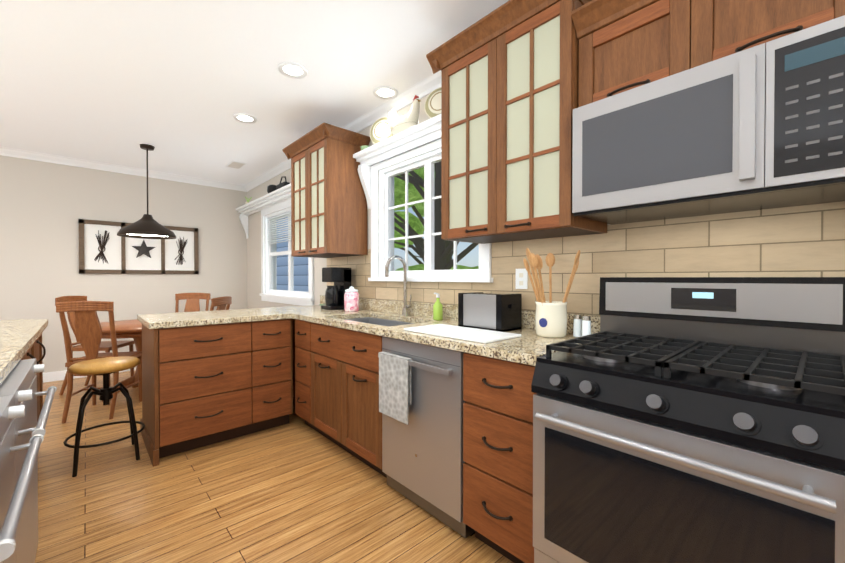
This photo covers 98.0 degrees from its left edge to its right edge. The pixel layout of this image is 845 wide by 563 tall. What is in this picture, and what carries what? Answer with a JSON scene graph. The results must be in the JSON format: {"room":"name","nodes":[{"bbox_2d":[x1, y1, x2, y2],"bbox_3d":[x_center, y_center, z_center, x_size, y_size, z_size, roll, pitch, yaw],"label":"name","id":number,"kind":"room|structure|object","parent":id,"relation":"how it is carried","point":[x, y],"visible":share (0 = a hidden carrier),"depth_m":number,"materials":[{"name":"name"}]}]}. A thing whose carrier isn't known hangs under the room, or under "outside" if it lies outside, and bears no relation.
{"room":"kitchen","nodes":[
{"label":"kitchen","id":0,"kind":"room"},
{"bbox_2d":[0,155,246,372],"bbox_3d":[-4.460,-0.143,4.186,4.600,2.600,0.150,-1,1,-42],"label":"wall","id":1,"kind":"structure","parent":0,"point":[45,207],"depth_m":4.48,"materials":[{"name":"beige paint"}]},
{"bbox_2d":[43,366,136,382],"bbox_3d":[-4.388,1.102,4.150,4.560,0.110,0.018,-1,1,-42],"label":"baseboard","id":2,"kind":"structure","parent":1,"relation":"attached to","point":[53,376],"depth_m":4.26,"materials":[{"name":"white"}]},
{"bbox_2d":[0,147,242,190],"bbox_3d":[-4.393,-1.405,4.086,4.440,0.075,0.070,-1,1,-42],"label":"crown molding","id":3,"kind":"structure","parent":1,"relation":"attached to","point":[4,151],"depth_m":4.56,"materials":[{"name":"white"}]},
{"bbox_2d":[78,219,198,273],"bbox_3d":[-3.643,-0.424,4.802,1.240,0.650,0.035,-1,1,-42],"label":"picture","id":4,"kind":"object","parent":1,"relation":"attached to","point":[104,248],"visible":0.98,"depth_m":4.72,"materials":[{"name":"wood"},{"name":"canvas"},{"name":"metal"}]},
{"bbox_2d":[0,0,508,184],"bbox_3d":[-1.472,-1.462,0.909,4.900,0.100,9.000,-1,1,-42],"label":"ceiling","id":5,"kind":"structure","parent":0,"point":[177,84],"depth_m":2.50,"materials":[{"name":"white paint"}]},
{"bbox_2d":[117,144,175,238],"bbox_3d":[-2.925,-0.957,3.909,0.510,0.964,0.510,-1,1,-42],"label":"pendant light","id":6,"kind":"object","parent":5,"relation":"hanging from","point":[147,226],"visible":1,"depth_m":3.85,"materials":[{"name":"brown metal"}]},
{"bbox_2d":[225,161,246,168],"bbox_3d":[-2.309,-1.440,4.550,0.160,0.010,0.300,-1,1,-42],"label":"ceiling vent","id":7,"kind":"object","parent":5,"relation":"in","point":[235,164],"visible":1,"depth_m":4.52,"materials":[{"name":"white metal"}]},
{"bbox_2d":[233,113,256,123],"bbox_3d":[-1.554,-1.427,3.221,0.190,0.010,0.190,-1,1,-42],"label":"recessed light","id":8,"kind":"object","parent":5,"relation":"in","point":[244,118],"visible":1,"depth_m":3.22,"materials":[{"name":"white"}]},
{"bbox_2d":[278,62,307,78],"bbox_3d":[-0.872,-1.420,2.476,0.190,0.010,0.190,-1,1,-42],"label":"recessed light","id":9,"kind":"object","parent":5,"relation":"in","point":[293,70],"visible":0.98,"depth_m":2.47,"materials":[{"name":"white"}]},
{"bbox_2d":[373,86,397,99],"bbox_3d":[-0.278,-1.423,2.775,0.190,0.010,0.190,-1,1,-42],"label":"recessed light","id":10,"kind":"object","parent":5,"relation":"in","point":[385,92],"visible":1,"depth_m":2.77,"materials":[{"name":"white"}]},
{"bbox_2d":[35,370,513,562],"bbox_3d":[-1.472,1.238,0.936,4.900,0.100,9.000,-1,1,-42],"label":"floor","id":11,"kind":"structure","parent":0,"point":[296,489],"depth_m":1.94,"materials":[{"name":"brown wood"}]},
{"bbox_2d":[4,351,31,379],"bbox_3d":[-2.174,0.747,1.353,0.935,0.876,0.550,-1,1,-42],"label":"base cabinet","id":12,"kind":"object","parent":11,"relation":"on","point":[29,356],"depth_m":1.93,"materials":[{"name":"brown wood"}]},
{"bbox_2d":[0,358,56,562],"bbox_3d":[-1.394,0.753,0.826,0.764,0.872,1.268,-1,1,-42],"label":"appliance","id":13,"kind":"object","parent":11,"relation":"on","point":[22,431],"visible":1,"depth_m":1.07,"materials":[{"name":"silver metal"}]},
{"bbox_2d":[32,339,39,421],"bbox_3d":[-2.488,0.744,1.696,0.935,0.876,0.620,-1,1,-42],"label":"base cabinet","id":14,"kind":"object","parent":11,"relation":"on","point":[35,346],"depth_m":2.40,"materials":[{"name":"brown wood"}]},
{"bbox_2d":[0,319,47,384],"bbox_3d":[-1.287,0.298,0.384,1.000,0.040,5.110,-1,1,-42],"label":"countertop","id":15,"kind":"structure","parent":14,"relation":"on","point":[17,336],"depth_m":1.74,"materials":[{"name":"beige stone"}]},
{"bbox_2d":[40,335,43,412],"bbox_3d":[-2.805,0.740,2.043,0.935,0.876,0.560,-1,1,-42],"label":"base cabinet","id":16,"kind":"object","parent":11,"relation":"on","point":[41,345],"depth_m":2.51,"materials":[{"name":"brown wood"}]},
{"bbox_2d":[55,296,134,394],"bbox_3d":[-3.511,0.657,3.948,0.533,1.012,0.430,0,1,-7],"label":"chair","id":17,"kind":"object","parent":11,"relation":"on","point":[106,346],"visible":0.4,"depth_m":3.86,"materials":[{"name":"brown wood"}]},
{"bbox_2d":[56,301,141,422],"bbox_3d":[-2.853,0.664,3.273,0.430,1.012,0.533,0,1,-14],"label":"chair","id":18,"kind":"object","parent":11,"relation":"on","point":[88,328],"visible":0.92,"depth_m":3.09,"materials":[{"name":"brown wood"}]},
{"bbox_2d":[63,356,144,476],"bbox_3d":[-2.089,0.851,2.428,0.410,0.649,0.410,-1,1,-42],"label":"stool","id":19,"kind":"object","parent":11,"relation":"on","point":[105,367],"visible":1,"depth_m":2.40,"materials":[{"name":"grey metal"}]},
{"bbox_2d":[100,319,141,401],"bbox_3d":[-2.894,0.797,3.833,1.020,0.727,1.020,-1,1,-42],"label":"dining table","id":20,"kind":"object","parent":11,"relation":"on","point":[128,329],"visible":0.12,"depth_m":3.56,"materials":[{"name":"brown wood"}]},
{"bbox_2d":[175,293,210,312],"bbox_3d":[-2.870,0.652,4.492,0.430,1.012,0.533,0,1,-17],"label":"chair","id":21,"kind":"object","parent":11,"relation":"on","point":[192,303],"visible":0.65,"depth_m":4.69,"materials":[{"name":"brown wood"}]},
{"bbox_2d":[141,323,256,466],"bbox_3d":[-1.726,0.733,2.799,0.592,0.876,0.702,-1,1,-42],"label":"base cabinet","id":22,"kind":"object","parent":11,"relation":"on","point":[212,377],"depth_m":2.53,"materials":[{"name":"brown wood"}]},
{"bbox_2d":[137,303,344,330],"bbox_3d":[-1.389,0.273,3.087,1.540,0.039,0.725,-1,1,-42],"label":"countertop","id":23,"kind":"structure","parent":22,"relation":"on","point":[253,315],"depth_m":2.75,"materials":[{"name":"beige stone"}]},
{"bbox_2d":[321,267,350,309],"bbox_3d":[-0.775,0.062,3.324,0.211,0.375,0.201,-1,1,-42],"label":"coffee maker","id":24,"kind":"object","parent":23,"relation":"on","point":[340,277],"visible":0.98,"depth_m":3.27,"materials":[{"name":"black plastic"}]},
{"bbox_2d":[210,296,231,310],"bbox_3d":[-2.282,0.659,3.761,0.533,1.013,0.430,0,1,-3],"label":"chair","id":25,"kind":"object","parent":11,"relation":"on","point":[220,303],"visible":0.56,"depth_m":3.71,"materials":[{"name":"brown wood"}]},
{"bbox_2d":[253,319,292,431],"bbox_3d":[-1.380,0.730,3.096,0.320,0.876,0.670,-1,1,-42],"label":"base cabinet","id":26,"kind":"object","parent":11,"relation":"on","point":[272,339],"depth_m":2.85,"materials":[{"name":"brown wood"}]},
{"bbox_2d":[293,311,380,322],"bbox_3d":[-0.694,0.273,3.005,0.625,0.039,0.335,-1,1,-42],"label":"countertop","id":27,"kind":"structure","parent":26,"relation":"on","point":[305,316],"depth_m":2.87,"materials":[{"name":"beige stone"}]},
{"bbox_2d":[344,286,358,311],"bbox_3d":[-0.603,0.146,3.130,0.122,0.210,0.124,-1,1,-42],"label":"candy jar","id":28,"kind":"object","parent":27,"relation":"on","point":[351,299],"visible":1,"depth_m":3.08,"materials":[{"name":"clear glass"}]},
{"bbox_2d":[293,315,384,425],"bbox_3d":[-0.693,0.731,3.026,0.600,0.876,0.361,-1,1,-42],"label":"base cabinet","id":29,"kind":"object","parent":11,"relation":"on","point":[302,332],"depth_m":2.83,"materials":[{"name":"brown wood"}]},
{"bbox_2d":[309,351,386,477],"bbox_3d":[-0.310,0.853,2.610,0.600,0.640,0.894,-1,1,-42],"label":"base cabinet","id":30,"kind":"object","parent":11,"relation":"on","point":[343,397],"depth_m":2.37,"materials":[{"name":"brown wood"}]},
{"bbox_2d":[378,336,474,537],"bbox_3d":[0.170,0.742,2.035,0.647,0.872,0.592,-1,1,-42],"label":"dishwasher","id":31,"kind":"object","parent":11,"relation":"on","point":[421,401],"visible":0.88,"depth_m":1.81,"materials":[{"name":"silver metal"}]},
{"bbox_2d":[460,351,535,562],"bbox_3d":[0.526,0.743,1.696,0.600,0.876,0.381,-1,1,-42],"label":"base cabinet","id":32,"kind":"object","parent":11,"relation":"on","point":[498,396],"depth_m":1.49,"materials":[{"name":"brown wood"}]},
{"bbox_2d":[373,319,588,366],"bbox_3d":[0.302,0.284,1.917,0.625,0.039,1.015,-1,1,-42],"label":"countertop","id":33,"kind":"structure","parent":32,"relation":"on","point":[524,349],"depth_m":1.63,"materials":[{"name":"beige stone"}]},
{"bbox_2d":[433,293,442,319],"bbox_3d":[0.102,0.166,2.461,0.067,0.184,0.064,-1,1,-42],"label":"soap bottle","id":34,"kind":"object","parent":33,"relation":"on","point":[437,310],"visible":1,"depth_m":2.44,"materials":[{"name":"green plastic"}]},
{"bbox_2d":[404,324,520,343],"bbox_3d":[0.187,0.258,1.869,0.280,0.012,0.550,-1,1,-42],"label":"cutting board","id":35,"kind":"object","parent":33,"relation":"on","point":[469,334],"visible":0.98,"depth_m":1.80,"materials":[{"name":"white plastic"}]},
{"bbox_2d":[458,292,521,331],"bbox_3d":[0.381,0.164,2.071,0.188,0.195,0.312,-1,1,-42],"label":"toaster","id":36,"kind":"object","parent":33,"relation":"on","point":[491,311],"visible":0.9,"depth_m":1.99,"materials":[{"name":"silver metal"}]},
{"bbox_2d":[523,248,579,337],"bbox_3d":[0.604,0.051,1.774,0.258,0.427,0.276,-1,1,-42],"label":"utensil crock","id":37,"kind":"object","parent":33,"relation":"on","point":[550,318],"visible":1,"depth_m":1.73,"materials":[{"name":"beige ceramic"}]},
{"bbox_2d":[573,314,590,336],"bbox_3d":[0.756,0.212,1.742,0.042,0.105,0.105,0,1,-14],"label":"shakers","id":38,"kind":"object","parent":33,"relation":"on","point":[581,325],"visible":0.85,"depth_m":1.75,"materials":[{"name":"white glass"}]},
{"bbox_2d":[531,277,844,562],"bbox_3d":[0.865,0.586,1.221,0.718,1.200,0.765,-1,1,-42],"label":"stove","id":39,"kind":"object","parent":11,"relation":"on","point":[688,419],"visible":1,"depth_m":1.07,"materials":[{"name":"silver metal"}]},
{"bbox_2d":[313,323,381,374],"bbox_3d":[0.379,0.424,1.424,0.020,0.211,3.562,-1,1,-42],"label":"drawer","id":40,"kind":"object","parent":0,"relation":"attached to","point":[359,348],"depth_m":2.34,"materials":[{"name":"brown wood"}]},
{"bbox_2d":[247,95,844,315],"bbox_3d":[0.278,-0.127,2.524,0.156,2.600,9.000,-1,1,-42],"label":"wall","id":41,"kind":"structure","parent":0,"point":[802,241],"depth_m":1.66,"materials":[{"name":"beige tile"}]},
{"bbox_2d":[236,183,290,238],"bbox_3d":[-1.891,-0.870,4.653,0.159,0.445,2.580,-1,1,-42],"label":"shelf","id":42,"kind":"object","parent":41,"relation":"attached to","point":[280,195],"visible":0.46,"depth_m":4.88,"materials":[{"name":"white wood"}]},
{"bbox_2d":[267,176,289,192],"bbox_3d":[-1.766,-1.180,4.507,0.136,0.176,0.500,-1,1,-42],"label":"decor","id":43,"kind":"object","parent":42,"relation":"on","point":[271,188],"visible":0.71,"depth_m":4.46,"materials":[{"name":"black metal"}]},
{"bbox_2d":[259,199,313,305],"bbox_3d":[-1.675,-0.360,4.626,0.195,1.265,1.600,-1,1,-42],"label":"window","id":44,"kind":"structure","parent":41,"relation":"in","point":[270,253],"depth_m":4.83,"materials":[{"name":"white wood"}]},
{"bbox_2d":[282,123,370,257],"bbox_3d":[-0.886,-0.742,3.334,0.446,1.016,0.821,-1,1,-42],"label":"upper cabinet","id":45,"kind":"object","parent":41,"relation":"attached to","point":[328,209],"visible":1,"depth_m":3.12,"materials":[{"name":"brown wood"}]},
{"bbox_2d":[243,70,440,191],"bbox_3d":[0.199,-1.389,2.440,0.070,0.075,8.700,-1,1,-42],"label":"crown molding","id":46,"kind":"structure","parent":41,"relation":"attached to","point":[422,89],"depth_m":3.01,"materials":[{"name":"white wood"}]},
{"bbox_2d":[353,114,440,208],"bbox_3d":[-0.109,-0.851,2.706,0.159,0.445,1.256,-1,1,-42],"label":"shelf","id":47,"kind":"object","parent":41,"relation":"attached to","point":[419,135],"visible":0.56,"depth_m":2.78,"materials":[{"name":"white wood"}]},
{"bbox_2d":[370,117,392,143],"bbox_3d":[-0.317,-1.208,2.954,0.113,0.243,0.221,-1,1,-42],"label":"plate","id":48,"kind":"object","parent":47,"relation":"on","point":[379,130],"visible":0.69,"depth_m":2.94,"materials":[{"name":"beige ceramic"}]},
{"bbox_2d":[388,95,420,135],"bbox_3d":[-0.132,-1.202,2.714,0.132,0.255,0.360,-1,1,-42],"label":"rooster figurine","id":49,"kind":"object","parent":47,"relation":"on","point":[397,124],"visible":0.81,"depth_m":2.64,"materials":[{"name":"beige ceramic"}]},
{"bbox_2d":[424,87,440,117],"bbox_3d":[0.122,-1.199,2.475,0.110,0.235,0.214,-1,1,-42],"label":"plate","id":50,"kind":"object","parent":47,"relation":"on","point":[432,106],"visible":0.5,"depth_m":2.47,"materials":[{"name":"beige ceramic"}]},
{"bbox_2d":[368,139,492,281],"bbox_3d":[0.039,-0.512,2.752,0.195,1.025,1.295,-1,1,-42],"label":"window","id":51,"kind":"structure","parent":41,"relation":"in","point":[427,162],"depth_m":2.86,"materials":[{"name":"white"}]},
{"bbox_2d":[321,295,599,334],"bbox_3d":[0.478,0.212,2.175,0.020,0.100,4.590,-1,1,-42],"label":"backsplash","id":52,"kind":"structure","parent":41,"relation":"attached to","point":[391,307],"depth_m":2.67,"materials":[{"name":"beige stone"}]},
{"bbox_2d":[426,0,606,243],"bbox_3d":[0.469,-0.743,1.869,0.426,1.026,0.861,-1,1,-42],"label":"upper cabinet","id":53,"kind":"object","parent":41,"relation":"attached to","point":[509,85],"visible":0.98,"depth_m":1.72,"materials":[{"name":"brown wood"}]},
{"bbox_2d":[516,269,527,288],"bbox_3d":[0.564,-0.015,2.092,0.007,0.115,0.075,-1,1,-42],"label":"electrical outlet","id":54,"kind":"object","parent":41,"relation":"attached to","point":[521,278],"visible":0.95,"depth_m":2.09,"materials":[{"name":"white plastic"}]},
{"bbox_2d":[571,0,844,106],"bbox_3d":[0.996,-0.884,1.321,0.386,0.393,0.766,-1,1,-42],"label":"upper cabinet","id":55,"kind":"object","parent":41,"relation":"attached to","point":[625,45],"visible":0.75,"depth_m":1.29,"materials":[{"name":"brown wood"}]},
{"bbox_2d":[572,15,844,224],"bbox_3d":[0.988,-0.472,1.310,0.418,0.423,0.755,-1,1,-42],"label":"microwave","id":56,"kind":"object","parent":55,"relation":"attached to","point":[760,127],"visible":1,"depth_m":1.13,"materials":[{"name":"silver metal"}]},
{"label":"outside","id":57,"kind":"structure","parent":0,"visible":0},
{"bbox_3d":[8.250,1.321,23.462,39.840,0.100,38.000,-1,1,-42],"label":"ground","id":58,"kind":"structure","parent":57,"visible":0},
{"bbox_2d":[276,217,307,291],"bbox_3d":[-4.300,-1.730,10.588,0.200,6.350,6.000,-1,1,-42],"label":"house","id":59,"kind":"structure","parent":58,"relation":"on","point":[300,273],"depth_m":9.65,"materials":[{"name":"blue"}]},
{"bbox_2d":[394,161,478,270],"bbox_3d":[0.979,-3.699,11.843,10.020,11.074,13.002,-1,1,-42],"label":"trees","id":60,"kind":"object","parent":58,"relation":"on","point":[443,252],"visible":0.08,"depth_m":8.78,"materials":[{"name":"green plant"}]}
]}

